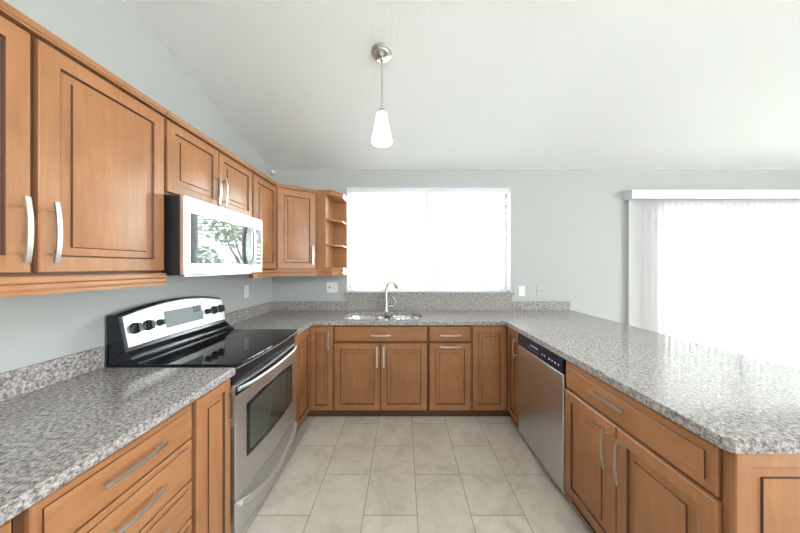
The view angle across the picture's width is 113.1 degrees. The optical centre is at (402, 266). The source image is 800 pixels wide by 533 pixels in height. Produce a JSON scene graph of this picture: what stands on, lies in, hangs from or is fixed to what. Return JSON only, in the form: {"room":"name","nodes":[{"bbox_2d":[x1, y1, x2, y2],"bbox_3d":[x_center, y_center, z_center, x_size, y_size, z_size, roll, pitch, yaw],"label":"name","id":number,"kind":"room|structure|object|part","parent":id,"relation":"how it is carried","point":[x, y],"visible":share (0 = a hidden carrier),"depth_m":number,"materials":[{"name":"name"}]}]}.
{"room":"kitchen","nodes":[
{"label":"kitchen","id":0,"kind":"room"},
{"bbox_2d":[0,0,271,372],"bbox_3d":[-1.595,-0.401,0.030,0.150,3.881,6.360,0,0,0],"label":"wall","id":1,"kind":"structure","parent":0,"point":[34,329],"depth_m":1.38,"materials":[{"name":"grey paint"}]},
{"bbox_2d":[0,347,103,401],"bbox_3d":[-1.510,0.454,0.538,0.019,0.104,1.576,0,0,0],"label":"backsplash","id":2,"kind":"structure","parent":1,"relation":"attached to","point":[20,381],"depth_m":1.12,"materials":[{"name":"stone"}]},
{"bbox_2d":[0,0,167,297],"bbox_3d":[-1.338,-0.347,0.860,0.361,0.880,0.936,0,0,0],"label":"upper cabinet","id":3,"kind":"object","parent":1,"relation":"attached to","point":[82,148],"visible":1,"depth_m":0.95,"materials":[{"name":"brown wood"}]},
{"bbox_3d":[-1.204,-0.363,0.622,0.020,0.766,0.452,0,0,0],"label":"door","id":4,"kind":"part","parent":3,"relation":"part of","materials":[{"name":"brown wood"}]},
{"bbox_3d":[-1.176,-0.115,0.822,0.037,0.206,0.014,0,0,0],"label":"handle","id":5,"kind":"part","parent":3,"relation":"part of","materials":[{"name":"silver metal"}]},
{"bbox_3d":[-1.176,-0.115,0.892,0.037,0.206,0.014,0,0,0],"label":"handle","id":6,"kind":"part","parent":3,"relation":"part of","materials":[{"name":"silver metal"}]},
{"bbox_3d":[-1.206,0.062,0.860,0.040,0.060,0.936,0,0,0],"label":"light rail","id":7,"kind":"part","parent":3,"relation":"part of","materials":[{"name":"brown wood"}]},
{"bbox_3d":[-1.198,-0.773,0.860,0.032,0.027,0.936,0,0,0],"label":"crown moulding","id":8,"kind":"part","parent":3,"relation":"part of","materials":[{"name":"brown wood"}]},
{"bbox_3d":[-1.204,-0.363,1.094,0.020,0.766,0.456,0,0,0],"label":"door","id":9,"kind":"part","parent":3,"relation":"part of","materials":[{"name":"brown wood"}]},
{"bbox_2d":[162,110,253,216],"bbox_3d":[-1.338,-0.579,1.714,0.361,0.417,0.766,0,0,0],"label":"upper cabinet","id":10,"kind":"object","parent":1,"relation":"attached to","point":[196,166],"visible":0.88,"depth_m":1.57,"materials":[{"name":"brown wood"}]},
{"bbox_3d":[-1.204,-0.564,1.524,0.020,0.364,0.370,0,0,0],"label":"door","id":11,"kind":"part","parent":10,"relation":"part of","materials":[{"name":"brown wood"}]},
{"bbox_2d":[137,195,261,276],"bbox_3d":[-1.291,-0.156,1.716,0.454,0.420,0.748,0,0,0],"label":"microwave","id":12,"kind":"object","parent":10,"relation":"attached to","point":[201,238],"visible":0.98,"depth_m":1.50,"materials":[{"name":"silver plastic"}]},
{"bbox_3d":[-1.125,-0.161,1.649,0.024,0.409,0.615,0,0,0],"label":"door","id":13,"kind":"part","parent":12,"relation":"part of","materials":[{"name":"silver metal"}]},
{"bbox_3d":[-1.089,-0.152,1.905,0.050,0.308,0.022,0,0,0],"label":"handle","id":14,"kind":"part","parent":12,"relation":"part of","materials":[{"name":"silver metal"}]},
{"bbox_3d":[-1.125,-0.161,2.025,0.023,0.409,0.131,0,0,0],"label":"control panel","id":15,"kind":"part","parent":12,"relation":"part of","materials":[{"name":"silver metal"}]},
{"bbox_3d":[-1.198,-0.773,1.714,0.032,0.027,0.766,0,0,0],"label":"crown moulding","id":16,"kind":"part","parent":10,"relation":"part of","materials":[{"name":"brown wood"}]},
{"bbox_3d":[-1.176,-0.495,1.683,0.037,0.186,0.014,0,0,0],"label":"handle","id":17,"kind":"part","parent":10,"relation":"part of","materials":[{"name":"silver metal"}]},
{"bbox_3d":[-1.176,-0.495,1.745,0.037,0.186,0.014,0,0,0],"label":"handle","id":18,"kind":"part","parent":10,"relation":"part of","materials":[{"name":"silver metal"}]},
{"bbox_3d":[-1.204,-0.564,1.905,0.020,0.364,0.372,0,0,0],"label":"door","id":19,"kind":"part","parent":10,"relation":"part of","materials":[{"name":"brown wood"}]},
{"bbox_2d":[244,285,248,297],"bbox_3d":[-1.516,0.242,2.555,0.008,0.116,0.072,0,0,0],"label":"outlet","id":20,"kind":"object","parent":1,"relation":"attached to","point":[246,288],"visible":1,"depth_m":2.55,"materials":[{"name":"white plastic"}]},
{"bbox_2d":[224,301,272,324],"bbox_3d":[-1.510,0.454,2.571,0.019,0.104,0.932,0,0,0],"label":"backsplash","id":21,"kind":"structure","parent":1,"relation":"attached to","point":[233,317],"depth_m":2.55,"materials":[{"name":"stone"}]},
{"bbox_2d":[249,168,277,277],"bbox_3d":[-1.350,-0.347,2.309,0.336,0.880,0.420,0,0,0],"label":"upper cabinet","id":22,"kind":"object","parent":1,"relation":"attached to","point":[263,187],"visible":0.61,"depth_m":2.31,"materials":[{"name":"brown wood"}]},
{"bbox_3d":[-1.206,0.062,2.308,0.040,0.060,0.418,0,0,0],"label":"light rail","id":23,"kind":"part","parent":22,"relation":"part of","materials":[{"name":"brown wood"}]},
{"bbox_3d":[-1.198,-0.773,2.309,0.032,0.027,0.420,0,0,0],"label":"crown moulding","id":24,"kind":"part","parent":22,"relation":"part of","materials":[{"name":"brown wood"}]},
{"bbox_2d":[240,416,593,532],"bbox_3d":[2.740,1.480,0.030,8.820,0.120,6.360,0,0,0],"label":"floor","id":25,"kind":"structure","parent":0,"point":[340,474],"depth_m":1.74,"materials":[{"name":"beige tile"}]},
{"bbox_2d":[0,519,11,532],"bbox_3d":[-1.163,0.983,0.367,0.675,0.875,0.455,0,0,0],"label":"base cabinet","id":26,"kind":"object","parent":25,"relation":"on","point":[6,527],"visible":0.33,"depth_m":0.58,"materials":[{"name":"brown wood"}]},
{"bbox_2d":[12,403,191,532],"bbox_3d":[-1.163,0.983,0.847,0.675,0.875,0.500,0,0,0],"label":"base cabinet","id":27,"kind":"object","parent":25,"relation":"on","point":[145,486],"visible":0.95,"depth_m":0.84,"materials":[{"name":"brown wood"}]},
{"bbox_2d":[0,367,234,525],"bbox_3d":[-1.179,0.525,0.539,0.678,0.038,1.578,0,0,0],"label":"countertop","id":28,"kind":"structure","parent":27,"relation":"on","point":[51,435],"depth_m":0.88,"materials":[{"name":"stone"}]},
{"bbox_3d":[-0.872,0.791,0.851,0.020,0.162,0.472,0,0,0],"label":"drawer","id":29,"kind":"part","parent":27,"relation":"part of","materials":[{"name":"brown wood"}]},
{"bbox_3d":[-0.844,0.623,0.842,0.037,0.014,0.196,0,0,0],"label":"handle","id":30,"kind":"part","parent":27,"relation":"part of","materials":[{"name":"silver metal"}]},
{"bbox_3d":[-0.844,0.782,0.842,0.037,0.014,0.196,0,0,0],"label":"handle","id":31,"kind":"part","parent":27,"relation":"part of","materials":[{"name":"silver metal"}]},
{"bbox_3d":[-0.872,0.953,0.851,0.020,0.145,0.472,0,0,0],"label":"drawer","id":32,"kind":"part","parent":27,"relation":"part of","materials":[{"name":"brown wood"}]},
{"bbox_3d":[-0.872,1.184,0.851,0.020,0.302,0.472,0,0,0],"label":"drawer","id":33,"kind":"part","parent":27,"relation":"part of","materials":[{"name":"brown wood"}]},
{"bbox_2d":[107,296,296,532],"bbox_3d":[-1.146,0.812,1.716,0.708,1.216,0.758,0,0,0],"label":"range","id":34,"kind":"object","parent":25,"relation":"on","point":[194,331],"visible":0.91,"depth_m":1.55,"materials":[{"name":"silver metal"}]},
{"bbox_3d":[-1.405,0.326,1.399,0.040,0.060,0.060,0,0,0],"label":"knob","id":35,"kind":"part","parent":34,"relation":"part of","materials":[{"name":"black plastic"}]},
{"bbox_3d":[-1.405,0.326,1.471,0.040,0.060,0.060,0,0,0],"label":"knob","id":36,"kind":"part","parent":34,"relation":"part of","materials":[{"name":"black plastic"}]},
{"bbox_3d":[-1.405,0.326,1.540,0.037,0.041,0.040,0,0,0],"label":"knob","id":37,"kind":"part","parent":34,"relation":"part of","materials":[{"name":"black plastic"}]},
{"bbox_3d":[-1.426,0.319,1.716,0.048,0.196,0.734,0,0,0],"label":"control panel","id":38,"kind":"part","parent":34,"relation":"part of","materials":[{"name":"silver metal"}]},
{"bbox_3d":[-1.405,0.326,1.911,0.037,0.041,0.040,0,0,0],"label":"knob","id":39,"kind":"part","parent":34,"relation":"part of","materials":[{"name":"black plastic"}]},
{"bbox_3d":[-1.405,0.326,1.980,0.040,0.060,0.060,0,0,0],"label":"knob","id":40,"kind":"part","parent":34,"relation":"part of","materials":[{"name":"black plastic"}]},
{"bbox_2d":[136,329,296,368],"bbox_3d":[-1.089,0.507,1.716,0.543,0.022,0.758,0,0,0],"label":"cooktop","id":41,"kind":"object","parent":34,"relation":"in","point":[236,348],"depth_m":1.58,"materials":[{"name":"black glass"}]},
{"bbox_3d":[-1.405,0.326,2.052,0.040,0.060,0.060,0,0,0],"label":"knob","id":42,"kind":"part","parent":34,"relation":"part of","materials":[{"name":"black plastic"}]},
{"bbox_3d":[-0.861,1.297,1.716,0.046,0.190,0.754,0,0,0],"label":"storage drawer","id":43,"kind":"part","parent":34,"relation":"part of","materials":[{"name":"silver metal"}]},
{"bbox_3d":[-0.860,0.903,1.716,0.048,0.582,0.754,0,0,0],"label":"oven door","id":44,"kind":"part","parent":34,"relation":"part of","materials":[{"name":"silver metal"}]},
{"bbox_3d":[-0.825,1.254,1.716,0.062,0.092,0.720,0,0,0],"label":"handle","id":45,"kind":"part","parent":34,"relation":"part of","materials":[{"name":"silver metal"}]},
{"bbox_3d":[-0.825,0.630,1.716,0.067,0.027,0.740,0,0,0],"label":"handle","id":46,"kind":"part","parent":34,"relation":"part of","materials":[{"name":"silver metal"}]},
{"bbox_2d":[191,379,235,532],"bbox_3d":[-1.163,0.983,1.213,0.675,0.875,0.228,0,0,0],"label":"base cabinet","id":47,"kind":"object","parent":25,"relation":"on","point":[210,479],"visible":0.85,"depth_m":1.20,"materials":[{"name":"brown wood"}]},
{"bbox_3d":[-0.844,0.685,1.297,0.037,0.196,0.014,0,0,0],"label":"handle","id":48,"kind":"part","parent":47,"relation":"part of","materials":[{"name":"silver metal"}]},
{"bbox_2d":[294,325,334,431],"bbox_3d":[-1.077,0.983,2.579,0.856,0.875,0.933,0,0,0],"label":"base cabinet","id":49,"kind":"object","parent":25,"relation":"on","point":[315,344],"visible":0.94,"depth_m":2.45,"materials":[{"name":"brown wood"}]},
{"bbox_3d":[-0.872,0.949,2.286,0.020,0.773,0.324,0,0,0],"label":"door","id":50,"kind":"part","parent":49,"relation":"part of","materials":[{"name":"brown wood"}]},
{"bbox_3d":[-0.758,0.949,2.460,0.204,0.773,0.020,0,0,0],"label":"door","id":51,"kind":"part","parent":49,"relation":"part of","materials":[{"name":"brown wood"}]},
{"bbox_3d":[-0.686,0.685,2.432,0.014,0.171,0.037,0,0,0],"label":"handle","id":52,"kind":"part","parent":49,"relation":"part of","materials":[{"name":"silver metal"}]},
{"bbox_2d":[230,310,799,453],"bbox_3d":[0.216,0.525,1.912,3.468,0.038,2.292,0,0,0],"label":"countertop","id":53,"kind":"structure","parent":49,"relation":"on","point":[738,403],"depth_m":1.32,"materials":[{"name":"stone"}]},
{"bbox_2d":[347,316,420,318],"bbox_3d":[-0.199,0.635,2.730,0.810,0.180,0.418,0,0,0],"label":"sink","id":54,"kind":"object","parent":53,"relation":"in","point":[351,317],"visible":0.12,"depth_m":2.92,"materials":[{"name":"silver metal"}]},
{"bbox_3d":[-0.394,0.635,2.730,0.421,0.180,0.418,0,0,0],"label":"bowl","id":55,"kind":"part","parent":54,"relation":"part of","materials":[{"name":"silver metal"}]},
{"bbox_3d":[0.015,0.635,2.730,0.383,0.180,0.418,0,0,0],"label":"bowl","id":56,"kind":"part","parent":54,"relation":"part of","materials":[{"name":"silver metal"}]},
{"bbox_2d":[384,280,398,311],"bbox_3d":[-0.098,0.328,2.884,0.117,0.354,0.302,0,0,-31],"label":"faucet","id":57,"kind":"object","parent":53,"relation":"on","point":[396,286],"visible":1,"depth_m":2.95,"materials":[{"name":"silver metal"}]},
{"bbox_3d":[-0.137,0.268,2.881,0.031,0.235,0.242,0,0,-29],"label":"spout","id":58,"kind":"part","parent":57,"relation":"part of","materials":[{"name":"silver metal"}]},
{"bbox_3d":[-0.126,0.402,2.962,0.110,0.130,0.034,0,0,12],"label":"lever","id":59,"kind":"part","parent":57,"relation":"part of","materials":[{"name":"silver metal"}]},
{"bbox_2d":[334,316,427,415],"bbox_3d":[-0.207,0.983,2.728,0.880,0.875,0.629,0,0,0],"label":"base cabinet","id":60,"kind":"object","parent":25,"relation":"on","point":[380,370],"visible":0.99,"depth_m":2.45,"materials":[{"name":"brown wood"}]},
{"bbox_3d":[-0.425,1.026,2.460,0.424,0.619,0.020,0,0,0],"label":"door","id":61,"kind":"part","parent":60,"relation":"part of","materials":[{"name":"brown wood"}]},
{"bbox_3d":[-0.239,0.835,2.432,0.014,0.191,0.037,0,0,0],"label":"handle","id":62,"kind":"part","parent":60,"relation":"part of","materials":[{"name":"silver metal"}]},
{"bbox_3d":[-0.209,0.634,2.432,0.196,0.014,0.037,0,0,0],"label":"handle","id":63,"kind":"part","parent":60,"relation":"part of","materials":[{"name":"silver metal"}]},
{"bbox_3d":[-0.207,0.629,2.460,0.859,0.134,0.020,0,0,0],"label":"false drawer","id":64,"kind":"part","parent":60,"relation":"part of","materials":[{"name":"brown wood"}]},
{"bbox_3d":[0.009,1.026,2.460,0.427,0.619,0.020,0,0,0],"label":"door","id":65,"kind":"part","parent":60,"relation":"part of","materials":[{"name":"brown wood"}]},
{"bbox_2d":[428,325,470,415],"bbox_3d":[0.436,0.983,2.728,0.402,0.875,0.629,0,0,0],"label":"base cabinet","id":66,"kind":"object","parent":25,"relation":"on","point":[449,346],"visible":0.9,"depth_m":2.45,"materials":[{"name":"brown wood"}]},
{"bbox_3d":[0.437,0.629,2.460,0.380,0.134,0.020,0,0,0],"label":"drawer","id":67,"kind":"part","parent":66,"relation":"part of","materials":[{"name":"brown wood"}]},
{"bbox_3d":[0.437,0.634,2.432,0.191,0.014,0.037,0,0,0],"label":"handle","id":68,"kind":"part","parent":66,"relation":"part of","materials":[{"name":"silver metal"}]},
{"bbox_3d":[0.437,0.740,2.432,0.191,0.014,0.037,0,0,0],"label":"handle","id":69,"kind":"part","parent":66,"relation":"part of","materials":[{"name":"silver metal"}]},
{"bbox_2d":[470,325,518,427],"bbox_3d":[1.119,0.983,2.629,0.961,0.875,0.832,0,0,0],"label":"base cabinet","id":70,"kind":"object","parent":25,"relation":"on","point":[494,348],"visible":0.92,"depth_m":2.45,"materials":[{"name":"brown wood"}]},
{"bbox_3d":[0.803,0.949,2.460,0.312,0.773,0.020,0,0,0],"label":"door","id":71,"kind":"part","parent":70,"relation":"part of","materials":[{"name":"brown wood"}]},
{"bbox_3d":[0.978,0.949,2.329,0.020,0.773,0.222,0,0,0],"label":"door","id":72,"kind":"part","parent":70,"relation":"part of","materials":[{"name":"brown wood"}]},
{"bbox_3d":[0.950,0.695,2.248,0.037,0.171,0.014,0,0,0],"label":"handle","id":73,"kind":"part","parent":70,"relation":"part of","materials":[{"name":"silver metal"}]},
{"bbox_2d":[518,333,571,498],"bbox_3d":[1.262,0.986,1.901,0.606,0.868,0.615,0,0,0],"label":"dishwasher","id":74,"kind":"object","parent":25,"relation":"on","point":[542,372],"visible":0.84,"depth_m":1.80,"materials":[{"name":"silver metal"}]},
{"bbox_3d":[0.960,0.619,1.952,0.003,0.022,0.185,0,0,0],"label":"pocket handle","id":75,"kind":"part","parent":74,"relation":"part of","materials":[{"name":"grey"}]},
{"bbox_3d":[0.980,0.602,1.901,0.039,0.100,0.615,0,0,0],"label":"control panel","id":76,"kind":"part","parent":74,"relation":"part of","materials":[{"name":"black plastic"}]},
{"bbox_2d":[565,360,799,532],"bbox_3d":[1.266,0.983,1.182,0.669,0.875,0.808,0,0,0],"label":"base cabinet","id":77,"kind":"object","parent":25,"relation":"on","point":[630,467],"visible":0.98,"depth_m":1.01,"materials":[{"name":"brown wood"}]},
{"bbox_3d":[0.978,1.032,1.392,0.020,0.605,0.376,0,0,0],"label":"door","id":78,"kind":"part","parent":77,"relation":"part of","materials":[{"name":"brown wood"}]},
{"bbox_3d":[0.950,0.630,1.241,0.037,0.014,0.216,0,0,0],"label":"handle","id":79,"kind":"part","parent":77,"relation":"part of","materials":[{"name":"silver metal"}]},
{"bbox_3d":[0.950,0.855,1.241,0.037,0.201,0.014,0,0,0],"label":"handle","id":80,"kind":"part","parent":77,"relation":"part of","materials":[{"name":"silver metal"}]},
{"bbox_3d":[0.950,0.865,1.162,0.037,0.201,0.014,0,0,0],"label":"handle","id":81,"kind":"part","parent":77,"relation":"part of","materials":[{"name":"silver metal"}]},
{"bbox_3d":[0.978,0.639,1.200,0.020,0.154,0.760,0,0,0],"label":"drawer","id":82,"kind":"part","parent":77,"relation":"part of","materials":[{"name":"brown wood"}]},
{"bbox_3d":[0.997,0.945,1.200,0.018,0.800,0.772,0,0,0],"label":"frame","id":83,"kind":"part","parent":77,"relation":"part of","materials":[{"name":"brown wood"}]},
{"bbox_3d":[0.978,1.032,1.007,0.020,0.605,0.382,0,0,0],"label":"door","id":84,"kind":"part","parent":77,"relation":"part of","materials":[{"name":"brown wood"}]},
{"bbox_3d":[1.291,0.983,0.788,0.618,0.875,0.020,0,0,0],"label":"panel","id":85,"kind":"part","parent":77,"relation":"part of","materials":[{"name":"brown wood"}]},
{"bbox_2d":[123,0,799,169],"bbox_3d":[2.740,-1.818,0.030,9.320,1.545,6.860,0,0,0],"label":"ceiling","id":86,"kind":"structure","parent":0,"point":[468,84],"depth_m":1.90,"materials":[{"name":"white paint"}]},
{"bbox_2d":[371,42,391,147],"bbox_3d":[-0.137,-1.100,1.712,0.136,0.600,0.135,0,0,0],"label":"pendant lamp","id":87,"kind":"object","parent":86,"relation":"hanging from","point":[381,52],"visible":1,"depth_m":1.69,"materials":[{"name":"white glass"}]},
{"bbox_3d":[-0.137,-0.899,1.713,0.132,0.199,0.132,0,0,0],"label":"lamp shade","id":88,"kind":"part","parent":87,"relation":"part of","materials":[{"name":"white glass"}]},
{"bbox_3d":[-0.137,-1.190,1.713,0.024,0.340,0.024,0,0,0],"label":"rod","id":89,"kind":"part","parent":87,"relation":"part of","materials":[{"name":"silver metal"}]},
{"bbox_2d":[272,170,799,324],"bbox_3d":[2.740,0.148,3.135,8.520,2.544,0.150,0,0,0],"label":"wall","id":90,"kind":"structure","parent":0,"point":[570,228],"depth_m":3.06,"materials":[{"name":"grey paint"}]},
{"bbox_2d":[275,183,318,275],"bbox_3d":[-1.195,-0.347,2.764,0.646,0.880,0.588,0,0,0],"label":"upper cabinet","id":91,"kind":"object","parent":90,"relation":"attached to","point":[295,206],"visible":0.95,"depth_m":2.60,"materials":[{"name":"brown wood"}]},
{"bbox_3d":[-1.053,0.062,2.616,0.417,0.060,0.040,0,0,-37],"label":"light rail","id":92,"kind":"part","parent":91,"relation":"part of","materials":[{"name":"brown wood"}]},
{"bbox_3d":[-1.049,-0.773,2.610,0.420,0.027,0.032,0,0,-37],"label":"crown moulding","id":93,"kind":"part","parent":91,"relation":"part of","materials":[{"name":"brown wood"}]},
{"bbox_2d":[272,301,346,309],"bbox_3d":[-1.085,0.454,3.048,0.867,0.104,0.020,0,0,0],"label":"backsplash","id":94,"kind":"structure","parent":90,"relation":"attached to","point":[277,305],"depth_m":3.04,"materials":[{"name":"stone"}]},
{"bbox_2d":[316,190,347,274],"bbox_3d":[-0.767,-0.348,2.888,0.258,0.882,0.340,0,0,0],"label":"open shelf","id":95,"kind":"object","parent":90,"relation":"attached to","point":[331,209],"visible":1,"depth_m":2.84,"materials":[{"name":"brown wood"}]},
{"bbox_3d":[-0.848,-0.366,2.895,0.096,0.792,0.326,0,0,0],"label":"panel","id":96,"kind":"part","parent":95,"relation":"part of","materials":[{"name":"brown wood"}]},
{"bbox_3d":[-0.726,0.062,2.857,0.139,0.060,0.421,0,0,37],"label":"light rail","id":97,"kind":"part","parent":95,"relation":"part of","materials":[{"name":"brown wood"}]},
{"bbox_3d":[-0.721,-0.776,2.853,0.135,0.027,0.426,0,0,37],"label":"crown moulding","id":98,"kind":"part","parent":95,"relation":"part of","materials":[{"name":"brown wood"}]},
{"bbox_3d":[-0.726,-0.364,3.050,0.148,0.755,0.013,0,0,0],"label":"panel","id":99,"kind":"part","parent":95,"relation":"part of","materials":[{"name":"brown wood"}]},
{"bbox_2d":[327,282,337,292],"bbox_3d":[-0.820,0.242,3.051,0.128,0.120,0.018,0,0,0],"label":"switch plate","id":100,"kind":"object","parent":90,"relation":"attached to","point":[332,287],"visible":1,"depth_m":3.05,"materials":[{"name":"white plastic"}]},
{"bbox_2d":[347,187,510,291],"bbox_3d":[0.297,-0.306,3.131,1.903,1.225,0.147,0,0,0],"label":"window","id":101,"kind":"structure","parent":90,"relation":"in","point":[506,241],"depth_m":3.15,"materials":[{"name":"white plastic"}]},
{"bbox_2d":[348,188,508,291],"bbox_3d":[0.297,-0.310,3.097,1.883,1.208,0.062,0,0,0],"label":"window blind","id":102,"kind":"object","parent":101,"relation":"attached to","point":[354,191],"visible":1,"depth_m":3.09,"materials":[{"name":"white plastic"}]},
{"bbox_3d":[-0.530,-0.291,3.102,0.002,1.147,0.051,0,0,0],"label":"ladder cord","id":103,"kind":"part","parent":102,"relation":"part of","materials":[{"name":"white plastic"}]},
{"bbox_3d":[0.290,-0.291,3.102,0.002,1.147,0.051,0,0,0],"label":"ladder cord","id":104,"kind":"part","parent":102,"relation":"part of","materials":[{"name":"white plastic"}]},
{"bbox_3d":[0.297,-0.888,3.099,1.883,0.051,0.054,0,0,0],"label":"head rail","id":105,"kind":"part","parent":102,"relation":"part of","materials":[{"name":"white plastic"}]},
{"bbox_3d":[0.297,0.286,3.102,1.879,0.016,0.028,0,0,0],"label":"rail","id":106,"kind":"part","parent":102,"relation":"part of","materials":[{"name":"white plastic"}]},
{"bbox_3d":[1.125,-0.291,3.102,0.002,1.147,0.051,0,0,0],"label":"ladder cord","id":107,"kind":"part","parent":102,"relation":"part of","materials":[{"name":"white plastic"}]},
{"bbox_3d":[0.762,-0.304,3.180,0.895,1.142,0.004,0,0,0],"label":"pane","id":108,"kind":"part","parent":101,"relation":"part of","materials":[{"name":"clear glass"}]},
{"bbox_2d":[345,292,513,309],"bbox_3d":[0.304,0.404,3.085,1.944,0.205,0.130,0,0,0],"label":"backsplash","id":109,"kind":"structure","parent":90,"relation":"attached to","point":[355,300],"depth_m":3.04,"materials":[{"name":"stone"}]},
{"bbox_2d":[519,286,524,295],"bbox_3d":[1.375,0.283,3.056,0.074,0.120,0.008,0,0,0],"label":"outlet","id":110,"kind":"object","parent":90,"relation":"attached to","point":[521,288],"visible":1,"depth_m":3.05,"materials":[{"name":"white plastic"}]},
{"bbox_2d":[537,286,544,295],"bbox_3d":[1.600,0.283,3.053,0.098,0.120,0.014,0,0,0],"label":"blank plate","id":111,"kind":"object","parent":90,"relation":"attached to","point":[540,289],"visible":1,"depth_m":3.05,"materials":[{"name":"grey plastic"}]},
{"bbox_2d":[512,301,569,309],"bbox_3d":[1.593,0.454,3.048,0.663,0.104,0.020,0,0,0],"label":"backsplash","id":112,"kind":"structure","parent":90,"relation":"attached to","point":[516,305],"depth_m":3.04,"materials":[{"name":"stone"}]},
{"bbox_2d":[624,190,799,368],"bbox_3d":[3.788,0.267,3.002,2.464,2.247,0.113,0,0,0],"label":"vertical blind","id":113,"kind":"object","parent":90,"relation":"attached to","point":[720,269],"visible":0.73,"depth_m":3.00,"materials":[{"name":"white fabric"}]},
{"label":"outside","id":114,"kind":"structure","parent":0,"visible":0},
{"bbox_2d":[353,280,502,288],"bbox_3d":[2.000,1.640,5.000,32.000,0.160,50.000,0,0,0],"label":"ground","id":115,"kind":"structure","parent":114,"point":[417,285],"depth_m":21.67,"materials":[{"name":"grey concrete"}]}
]}

